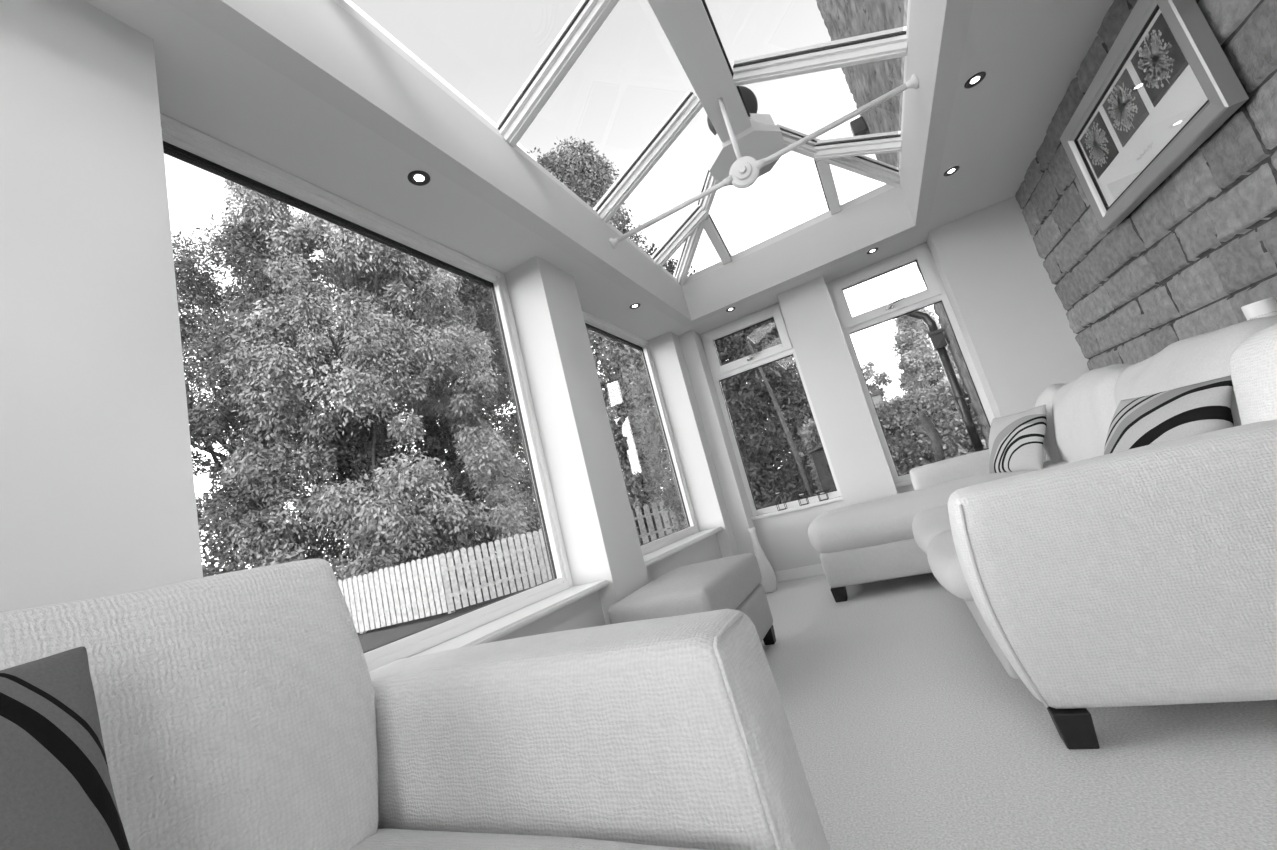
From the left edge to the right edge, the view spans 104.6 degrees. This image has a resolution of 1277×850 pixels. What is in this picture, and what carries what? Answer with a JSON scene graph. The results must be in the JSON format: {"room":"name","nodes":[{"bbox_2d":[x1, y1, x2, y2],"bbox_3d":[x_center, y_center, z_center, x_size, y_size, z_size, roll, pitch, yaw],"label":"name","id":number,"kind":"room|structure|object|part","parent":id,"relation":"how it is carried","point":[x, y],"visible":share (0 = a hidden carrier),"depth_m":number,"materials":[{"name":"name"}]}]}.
{"room":"sunroom","nodes":[
{"label":"sunroom","id":0,"kind":"room"},
{"bbox_2d":[0,0,739,642],"bbox_3d":[-0.884,0.197,1.758,0.343,2.430,6.380,-19,-11,24],"label":"wall","id":1,"kind":"structure","parent":0,"point":[97,487],"depth_m":1.10,"materials":[{"name":"paint"}]},
{"bbox_2d":[160,113,572,670],"bbox_3d":[-0.964,-0.051,2.031,0.076,1.823,1.648,-19,-11,24],"label":"window","id":2,"kind":"structure","parent":1,"relation":"in","point":[182,142],"depth_m":2.15,"materials":[{"name":"white plastic"}]},
{"bbox_2d":[411,580,608,656],"bbox_3d":[-0.642,0.800,1.826,0.301,0.030,1.647,-19,-11,24],"label":"windowsill","id":3,"kind":"structure","parent":1,"relation":"attached to","point":[498,628],"depth_m":1.97,"materials":[{"name":"white paint"}]},
{"bbox_2d":[582,311,698,555],"bbox_3d":[-0.075,0.045,3.823,0.076,1.823,1.601,-19,-11,24],"label":"window","id":4,"kind":"structure","parent":1,"relation":"in","point":[593,323],"depth_m":4.40,"materials":[{"name":"white plastic"}]},
{"bbox_2d":[643,527,722,566],"bbox_3d":[0.247,0.896,3.618,0.301,0.030,1.600,-19,-11,24],"label":"trim","id":5,"kind":"structure","parent":1,"relation":"attached to","point":[650,558],"depth_m":3.49,"materials":[{"name":"white paint"}]},
{"bbox_2d":[84,0,1113,340],"bbox_3d":[0.255,-1.529,1.353,3.665,0.160,6.900,-19,-11,24],"label":"ceiling","id":6,"kind":"structure","parent":0,"point":[1030,52],"depth_m":2.15,"materials":[{"name":"white paint"}]},
{"bbox_2d":[408,170,430,185],"bbox_3d":[-0.906,-1.018,2.040,0.088,0.005,0.088,-19,-11,24],"label":"recessed light","id":7,"kind":"object","parent":6,"relation":"in","point":[417,177],"visible":1,"depth_m":2.04,"materials":[{"name":"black metal"}]},
{"bbox_2d":[164,0,973,326],"bbox_3d":[0.142,-1.497,1.907,2.045,0.349,5.095,-19,-11,24],"label":"trim","id":8,"kind":"structure","parent":6,"relation":"attached to","point":[319,46],"depth_m":2.27,"materials":[{"name":"paint"}]},
{"bbox_2d":[334,0,909,285],"bbox_3d":[-0.012,-2.091,2.015,2.045,0.907,5.095,-19,-11,24],"label":"frame","id":9,"kind":"object","parent":8,"relation":"on","point":[689,27],"visible":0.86,"depth_m":2.95,"materials":[{"name":"white plastic"}]},
{"bbox_2d":[609,74,918,247],"bbox_3d":[0.563,-1.678,2.919,1.845,0.598,0.085,-19,-11,24],"label":"bar","id":10,"kind":"object","parent":9,"relation":"hanging from","point":[744,171],"visible":1,"depth_m":2.86,"materials":[{"name":"white metal"}]},
{"bbox_2d":[722,175,732,186],"bbox_3d":[0.532,-1.447,2.932,0.060,0.052,0.052,-19,-11,24],"label":"socket","id":11,"kind":"object","parent":10,"relation":"attached to","point":[727,181],"depth_m":2.92,"materials":[{"name":"white"}]},
{"bbox_3d":[0.553,-1.729,2.937,0.032,0.490,0.032,-19,-11,24],"label":"drop rod","id":12,"kind":"part","parent":10,"relation":"part of","materials":[{"name":"white metal"}]},
{"bbox_2d":[754,158,766,168],"bbox_3d":[0.705,-1.506,2.849,0.060,0.052,0.052,-19,-11,24],"label":"socket","id":13,"kind":"object","parent":10,"relation":"attached to","point":[759,164],"depth_m":2.83,"materials":[{"name":"white"}]},
{"bbox_2d":[629,303,639,308],"bbox_3d":[-0.027,-0.920,3.828,0.088,0.005,0.088,-19,-11,24],"label":"recessed light","id":14,"kind":"object","parent":6,"relation":"in","point":[633,306],"visible":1,"depth_m":3.83,"materials":[{"name":"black metal"}]},
{"bbox_2d":[726,307,734,311],"bbox_3d":[0.826,-1.033,4.418,0.088,0.005,0.088,-19,-11,24],"label":"recessed light","id":15,"kind":"object","parent":6,"relation":"in","point":[731,308],"visible":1,"depth_m":4.41,"materials":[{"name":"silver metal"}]},
{"bbox_2d":[867,248,877,253],"bbox_3d":[1.868,-1.389,3.942,0.088,0.005,0.088,-19,-11,24],"label":"recessed light","id":16,"kind":"object","parent":6,"relation":"in","point":[873,250],"visible":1,"depth_m":3.94,"materials":[{"name":"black metal"}]},
{"bbox_2d":[944,166,959,175],"bbox_3d":[1.935,-1.567,3.053,0.088,0.005,0.088,-19,-11,24],"label":"recessed light","id":17,"kind":"object","parent":6,"relation":"in","point":[952,170],"visible":1,"depth_m":3.05,"materials":[{"name":"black metal"}]},
{"bbox_2d":[964,71,985,88],"bbox_3d":[1.573,-1.609,2.307,0.088,0.005,0.088,-19,-11,24],"label":"recessed light","id":18,"kind":"object","parent":6,"relation":"in","point":[977,78],"visible":1,"depth_m":2.30,"materials":[{"name":"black metal"}]},
{"bbox_2d":[678,196,1088,571],"bbox_3d":[1.884,-0.084,4.144,3.315,2.430,0.320,-19,-11,24],"label":"wall","id":19,"kind":"structure","parent":0,"point":[1020,340],"depth_m":3.90,"materials":[{"name":"paint"}]},
{"bbox_2d":[700,303,841,515],"bbox_3d":[1.188,-0.146,4.562,0.822,1.825,0.136,-19,-11,24],"label":"window","id":20,"kind":"structure","parent":19,"relation":"in","point":[719,372],"depth_m":4.62,"materials":[{"name":"white plastic"}]},
{"bbox_3d":[1.029,-0.784,4.691,0.762,0.425,0.068,-19,-11,24],"label":"sash","id":21,"kind":"part","parent":20,"relation":"part of","materials":[{"name":"white plastic"}]},
{"bbox_3d":[1.075,-0.641,4.596,0.150,0.046,0.050,-19,-11,24],"label":"handle","id":22,"kind":"part","parent":20,"relation":"part of","materials":[{"name":"silver metal"}]},
{"bbox_2d":[751,496,842,519],"bbox_3d":[1.410,0.739,4.399,0.860,0.028,0.165,-19,-11,24],"label":"trim","id":23,"kind":"structure","parent":19,"relation":"attached to","point":[830,500],"depth_m":4.33,"materials":[{"name":"white paint"}]},
{"bbox_2d":[771,490,786,510],"bbox_3d":[1.268,0.678,4.425,0.100,0.166,0.074,-19,-11,24],"label":"candle holder","id":24,"kind":"object","parent":23,"relation":"on","point":[779,492],"visible":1,"depth_m":4.42,"materials":[{"name":"black metal"}]},
{"bbox_2d":[795,491,808,505],"bbox_3d":[1.444,0.649,4.340,0.100,0.106,0.074,-19,-11,24],"label":"candle holder","id":25,"kind":"object","parent":23,"relation":"on","point":[800,494],"visible":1,"depth_m":4.32,"materials":[{"name":"black metal"}]},
{"bbox_2d":[815,490,828,500],"bbox_3d":[1.594,0.612,4.267,0.100,0.076,0.074,-19,-11,24],"label":"candle holder","id":26,"kind":"object","parent":23,"relation":"on","point":[825,491],"visible":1,"depth_m":4.25,"materials":[{"name":"black metal"}]},
{"bbox_2d":[774,563,824,582],"bbox_3d":[2.184,1.008,3.845,2.742,0.095,0.193,-19,-11,24],"label":"baseboard","id":27,"kind":"structure","parent":19,"relation":"attached to","point":[817,569],"depth_m":4.30,"materials":[{"name":"white paint"}]},
{"bbox_2d":[895,480,911,486],"bbox_3d":[2.464,0.375,3.896,0.840,0.028,0.165,-19,-11,24],"label":"trim","id":28,"kind":"structure","parent":19,"relation":"attached to","point":[908,482],"depth_m":3.97,"materials":[{"name":"white paint"}]},
{"bbox_2d":[826,243,994,482],"bbox_3d":[2.237,-0.508,4.061,0.815,1.825,0.136,-19,-11,24],"label":"window","id":29,"kind":"structure","parent":19,"relation":"in","point":[935,292],"depth_m":4.11,"materials":[{"name":"white plastic"}]},
{"bbox_3d":[2.079,-1.146,4.189,0.755,0.425,0.068,-19,-11,24],"label":"sash","id":30,"kind":"part","parent":29,"relation":"part of","materials":[{"name":"white plastic"}]},
{"bbox_3d":[2.126,-1.004,4.094,0.150,0.046,0.050,-19,-11,24],"label":"handle","id":31,"kind":"part","parent":29,"relation":"part of","materials":[{"name":"silver metal"}]},
{"bbox_2d":[760,573,1276,849],"bbox_3d":[0.866,0.929,0.917,3.615,0.120,6.900,-19,-11,24],"label":"floor","id":32,"kind":"structure","parent":0,"point":[909,731],"depth_m":1.35,"materials":[{"name":"carpet"}]},
{"bbox_2d":[0,557,829,849],"bbox_3d":[-0.617,0.611,0.231,1.098,0.978,2.047,-19,-11,24],"label":"sofa","id":33,"kind":"object","parent":32,"relation":"on","point":[241,709],"visible":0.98,"depth_m":0.84,"materials":[{"name":"fabric"}]},
{"bbox_2d":[0,647,129,849],"bbox_3d":[-0.624,0.421,0.331,0.220,0.409,0.450,-18,-11,22],"label":"pillow","id":34,"kind":"object","parent":33,"relation":"on","point":[56,789],"visible":1,"depth_m":0.49,"materials":[{"name":"grey fabric"}]},
{"bbox_2d":[0,557,376,849],"bbox_3d":[-0.811,0.556,0.766,0.260,0.592,0.769,-19,-11,24],"label":"cushion","id":35,"kind":"object","parent":33,"relation":"on","point":[237,709],"depth_m":0.83,"materials":[{"name":"fabric"}]},
{"bbox_2d":[349,829,733,849],"bbox_3d":[-0.348,0.741,0.521,0.950,0.186,0.793,-19,-11,24],"label":"seat cushion","id":36,"kind":"object","parent":33,"relation":"on","point":[359,839],"depth_m":0.81,"materials":[{"name":"fabric"}]},
{"bbox_3d":[-0.193,0.755,1.016,1.066,0.586,0.252,-19,-11,24],"label":"arm","id":37,"kind":"part","parent":33,"relation":"part of","materials":[{"name":"fabric"}]},
{"bbox_2d":[608,553,775,644],"bbox_3d":[0.325,1.031,2.577,0.536,0.527,0.919,-19,-11,24],"label":"ottoman","id":38,"kind":"object","parent":32,"relation":"on","point":[733,581],"visible":0.52,"depth_m":2.37,"materials":[{"name":"fabric"}]},
{"bbox_3d":[0.739,1.196,2.810,0.068,0.090,0.068,-19,-11,24],"label":"leg","id":39,"kind":"part","parent":38,"relation":"part of","materials":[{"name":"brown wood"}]},
{"bbox_2d":[747,527,776,592],"bbox_3d":[1.027,1.134,4.162,0.168,0.535,0.168,-19,-11,24],"label":"floor vase","id":40,"kind":"object","parent":32,"relation":"on","point":[769,581],"visible":0.87,"depth_m":4.09,"materials":[{"name":"ceramic"}]},
{"bbox_2d":[808,320,1276,749],"bbox_3d":[1.742,0.392,2.489,1.977,1.018,2.613,-19,-11,24],"label":"sofa","id":41,"kind":"object","parent":32,"relation":"on","point":[1147,574],"visible":0.96,"depth_m":1.31,"materials":[{"name":"fabric"}]},
{"bbox_3d":[1.347,1.128,3.306,0.090,0.092,0.090,-19,-11,24],"label":"leg","id":42,"kind":"part","parent":41,"relation":"part of","materials":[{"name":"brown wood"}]},
{"bbox_2d":[912,504,951,554],"bbox_3d":[1.991,0.424,2.424,1.174,0.204,0.939,-19,-11,24],"label":"seat cushion","id":43,"kind":"object","parent":41,"relation":"on","point":[928,520],"depth_m":2.55,"materials":[{"name":"fabric"}]},
{"bbox_2d":[808,461,1070,553],"bbox_3d":[2.031,0.535,3.216,1.792,0.303,0.621,-19,-11,24],"label":"cushion","id":44,"kind":"object","parent":41,"relation":"on","point":[883,525],"depth_m":3.17,"materials":[{"name":"fabric"}]},
{"bbox_3d":[2.612,0.446,3.385,1.228,0.635,0.231,-19,-11,24],"label":"arm","id":45,"kind":"part","parent":41,"relation":"part of","materials":[{"name":"fabric"}]},
{"bbox_2d":[928,530,974,600],"bbox_3d":[1.652,0.385,1.715,1.166,0.199,0.693,-19,-11,24],"label":"seat cushion","id":46,"kind":"object","parent":41,"relation":"on","point":[944,564],"depth_m":1.72,"materials":[{"name":"fabric"}]},
{"bbox_3d":[1.966,0.569,2.095,1.096,0.252,1.693,-19,-11,24],"label":"seat","id":47,"kind":"part","parent":41,"relation":"part of","materials":[{"name":"fabric"}]},
{"bbox_2d":[989,404,1046,473],"bbox_3d":[2.332,0.111,3.059,0.226,0.359,0.406,-13,-10,-6],"label":"pillow","id":48,"kind":"object","parent":41,"relation":"on","point":[1016,440],"visible":0.96,"depth_m":2.97,"materials":[{"name":"grey fabric"}]},
{"bbox_2d":[1035,383,1064,461],"bbox_3d":[2.652,0.019,3.091,0.289,0.540,0.377,-19,-11,24],"label":"cushion","id":49,"kind":"object","parent":41,"relation":"on","point":[1052,453],"depth_m":3.03,"materials":[{"name":"fabric"}]},
{"bbox_3d":[1.179,0.814,1.341,0.084,0.092,0.084,-19,-11,24],"label":"leg","id":50,"kind":"part","parent":41,"relation":"part of","materials":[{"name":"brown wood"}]},
{"bbox_2d":[1049,360,1135,462],"bbox_3d":[2.441,0.000,2.583,0.330,0.582,0.958,-19,-11,24],"label":"cushion","id":51,"kind":"object","parent":41,"relation":"on","point":[1081,409],"depth_m":2.51,"materials":[{"name":"fabric"}]},
{"bbox_3d":[1.557,0.334,1.266,1.238,0.636,0.254,-19,-11,24],"label":"arm","id":52,"kind":"part","parent":41,"relation":"part of","materials":[{"name":"fabric"}]},
{"bbox_2d":[1104,376,1233,454],"bbox_3d":[1.738,0.071,1.648,0.247,0.348,0.441,-16,-10,8],"label":"pillow","id":53,"kind":"object","parent":41,"relation":"on","point":[1203,407],"visible":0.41,"depth_m":1.57,"materials":[{"name":"grey fabric"}]},
{"bbox_2d":[1112,320,1276,425],"bbox_3d":[2.040,-0.034,1.790,0.320,0.561,0.906,-19,-11,24],"label":"cushion","id":54,"kind":"object","parent":41,"relation":"on","point":[1205,357],"depth_m":1.67,"materials":[{"name":"fabric"}]},
{"bbox_2d":[1228,323,1276,424],"bbox_3d":[1.779,-0.041,1.258,0.346,0.500,0.252,-19,-11,24],"label":"cushion","id":55,"kind":"object","parent":41,"relation":"on","point":[1252,365],"depth_m":1.30,"materials":[{"name":"fabric"}]},
{"bbox_2d":[1241,297,1276,322],"bbox_3d":[2.155,-0.332,1.686,0.076,0.192,0.076,-19,-11,24],"label":"tub","id":56,"kind":"object","parent":41,"relation":"on","point":[1266,309],"visible":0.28,"depth_m":1.67,"materials":[{"name":"white ceramic"}]},
{"bbox_2d":[816,0,1276,447],"bbox_3d":[2.381,-3.870,4.419,0.037,9.700,8.650,-19,-11,24],"label":"wall","id":57,"kind":"structure","parent":0,"point":[1183,265],"depth_m":2.32,"materials":[{"name":"grey stone"}]},
{"bbox_2d":[850,116,866,135],"bbox_3d":[3.726,-5.025,8.368,0.200,0.250,0.200,-19,-11,24],"label":"wall box","id":58,"kind":"object","parent":57,"relation":"attached to","point":[858,127],"visible":0.87,"depth_m":8.29,"materials":[{"name":"black metal"}]},
{"bbox_2d":[905,311,988,451],"bbox_3d":[4.780,-0.632,7.693,0.440,2.880,0.250,-19,-11,24],"label":"drainpipe","id":59,"kind":"object","parent":57,"relation":"attached to","point":[936,336],"visible":0.74,"depth_m":7.61,"materials":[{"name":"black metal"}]},
{"bbox_2d":[1060,0,1248,231],"bbox_3d":[2.115,-1.296,2.122,0.054,0.565,1.030,-19,-11,24],"label":"picture","id":60,"kind":"object","parent":57,"relation":"attached to","point":[1166,83],"visible":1,"depth_m":1.97,"materials":[{"name":"silver metal"}]},
{"bbox_3d":[2.227,-1.349,2.391,0.002,0.225,0.243,-19,-11,24],"label":"print panel","id":61,"kind":"part","parent":60,"relation":"part of","materials":[{"name":"grey paper"}]},
{"bbox_3d":[2.099,-1.363,2.133,0.002,0.225,0.243,-19,-11,24],"label":"print panel","id":62,"kind":"part","parent":60,"relation":"part of","materials":[{"name":"grey paper"}]},
{"bbox_3d":[1.971,-1.377,1.875,0.002,0.225,0.243,-19,-11,24],"label":"print panel","id":63,"kind":"part","parent":60,"relation":"part of","materials":[{"name":"grey paper"}]},
{"label":"outside","id":64,"kind":"structure","parent":0,"visible":0},
{"bbox_2d":[353,498,792,635],"bbox_3d":[6.942,1.812,13.223,120.000,0.470,150.000,-19,-11,24],"label":"ground","id":65,"kind":"structure","parent":64,"point":[462,610],"depth_m":9.95,"materials":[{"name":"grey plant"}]},
{"bbox_2d":[171,214,425,614],"bbox_3d":[-10.843,0.425,13.907,7.591,11.955,8.110,-22,-13,38],"label":"broadleaf tree","id":66,"kind":"object","parent":65,"relation":"on","point":[207,422],"visible":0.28,"depth_m":12.66,"materials":[{"name":"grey plant"}]},
{"bbox_2d":[196,179,539,615],"bbox_3d":[-8.095,-1.405,14.618,8.329,14.468,8.630,-11,-10,-17],"label":"broadleaf tree","id":67,"kind":"object","parent":65,"relation":"on","point":[387,520],"visible":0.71,"depth_m":12.27,"materials":[{"name":"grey plant"}]},
{"bbox_2d":[316,252,540,609],"bbox_3d":[-7.881,-1.426,20.921,11.038,16.605,10.643,-4,-14,-45],"label":"broadleaf tree","id":68,"kind":"object","parent":65,"relation":"on","point":[478,296],"visible":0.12,"depth_m":18.54,"materials":[{"name":"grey plant"}]},
{"bbox_2d":[337,529,551,633],"bbox_3d":[-4.659,3.387,10.148,8.192,1.115,2.350,-13,-10,-7],"label":"picket fence","id":69,"kind":"object","parent":65,"relation":"on","point":[361,617],"visible":0.48,"depth_m":9.47,"materials":[{"name":"white paint"}]},
{"bbox_3d":[-5.509,3.568,9.749,0.090,1.050,0.090,-19,-11,24],"label":"post","id":70,"kind":"part","parent":69,"relation":"part of","materials":[{"name":"white paint"}]},
{"bbox_3d":[-4.689,3.162,10.182,8.165,0.070,2.274,-13,-10,-8],"label":"rail","id":71,"kind":"part","parent":69,"relation":"part of","materials":[{"name":"white paint"}]},
{"bbox_3d":[-3.591,2.979,9.234,0.090,1.050,0.090,-19,-11,24],"label":"post","id":72,"kind":"part","parent":69,"relation":"part of","materials":[{"name":"white paint"}]},
{"bbox_3d":[-4.573,3.610,10.100,8.165,0.070,2.274,-13,-10,-8],"label":"rail","id":73,"kind":"part","parent":69,"relation":"part of","materials":[{"name":"white paint"}]},
{"bbox_3d":[-1.909,2.700,10.090,0.090,1.050,0.090,-19,-11,24],"label":"post","id":74,"kind":"part","parent":69,"relation":"part of","materials":[{"name":"white paint"}]},
{"bbox_2d":[526,136,679,538],"bbox_3d":[-0.982,-3.242,17.413,6.002,14.468,6.419,-15,-10,2],"label":"broadleaf tree","id":75,"kind":"object","parent":65,"relation":"on","point":[585,168],"visible":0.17,"depth_m":15.48,"materials":[{"name":"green plant"}]},
{"bbox_2d":[631,500,686,544],"bbox_3d":[1.258,2.538,13.935,4.039,1.132,0.234,-10,-11,-24],"label":"picket fence","id":76,"kind":"object","parent":65,"relation":"on","point":[644,535],"visible":0.19,"depth_m":13.48,"materials":[{"name":"white paint"}]},
{"bbox_3d":[1.363,2.763,13.870,3.974,0.070,0.116,-10,-11,-24],"label":"rail","id":77,"kind":"part","parent":76,"relation":"part of","materials":[{"name":"white paint"}]},
{"bbox_2d":[597,242,790,532],"bbox_3d":[1.494,-1.500,22.218,7.624,12.582,7.672,-15,-10,6],"label":"broadleaf tree","id":78,"kind":"object","parent":65,"relation":"on","point":[670,267],"visible":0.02,"depth_m":20.82,"materials":[{"name":"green plant"}]},
{"bbox_2d":[659,251,820,530],"bbox_3d":[2.875,-0.721,13.609,5.603,7.339,5.535,-4,-14,-46],"label":"broadleaf tree","id":79,"kind":"object","parent":65,"relation":"on","point":[762,442],"visible":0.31,"depth_m":11.84,"materials":[{"name":"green plant"}]},
{"bbox_2d":[747,341,813,496],"bbox_3d":[2.748,0.029,9.364,0.369,3.605,0.099,-19,-11,24],"label":"pole","id":80,"kind":"object","parent":65,"relation":"on","point":[786,430],"visible":0.85,"depth_m":9.28,"materials":[{"name":"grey wood"}]},
{"bbox_2d":[806,444,835,492],"bbox_3d":[3.663,0.825,8.700,0.940,1.400,1.300,-19,-11,24],"label":"shed","id":81,"kind":"object","parent":65,"relation":"on","point":[818,455],"visible":0.26,"depth_m":8.35,"materials":[{"name":"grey wood"}]},
{"bbox_2d":[871,391,882,407],"bbox_3d":[6.893,0.717,16.100,2.800,2.580,3.200,-19,-11,24],"label":"garage","id":82,"kind":"structure","parent":65,"relation":"on","point":[877,396],"depth_m":14.44,"materials":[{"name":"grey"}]},
{"bbox_2d":[861,361,893,399],"bbox_3d":[9.477,-0.421,18.796,1.878,4.420,1.750,-23,-13,41],"label":"broadleaf tree","id":83,"kind":"object","parent":65,"relation":"on","point":[880,378],"visible":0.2,"depth_m":18.90,"materials":[{"name":"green plant"}]},
{"bbox_2d":[799,376,986,494],"bbox_3d":[5.643,0.293,9.645,4.771,2.193,1.482,-19,-11,24],"label":"hedge","id":84,"kind":"object","parent":65,"relation":"on","point":[910,446],"visible":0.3,"depth_m":9.35,"materials":[{"name":"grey plant"}]},
{"bbox_2d":[888,308,958,397],"bbox_3d":[7.993,-1.142,13.311,2.715,4.756,2.528,-6,-13,-40],"label":"tree","id":85,"kind":"object","parent":65,"relation":"on","point":[922,368],"visible":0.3,"depth_m":13.22,"materials":[{"name":"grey plant"}]},
{"bbox_2d":[918,412,944,461],"bbox_3d":[4.477,0.420,7.368,0.196,1.310,0.145,-19,-11,24],"label":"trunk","id":86,"kind":"object","parent":65,"relation":"on","point":[928,425],"visible":0.72,"depth_m":7.36,"materials":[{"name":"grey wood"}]},
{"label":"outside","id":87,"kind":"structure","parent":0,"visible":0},
{"bbox_2d":[357,616,454,651],"bbox_3d":[-6.758,3.593,5.004,14.100,0.029,9.300,-19,-11,24],"label":"path","id":88,"kind":"structure","parent":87,"point":[368,641],"depth_m":8.18,"materials":[{"name":"grey concrete"}]}
]}

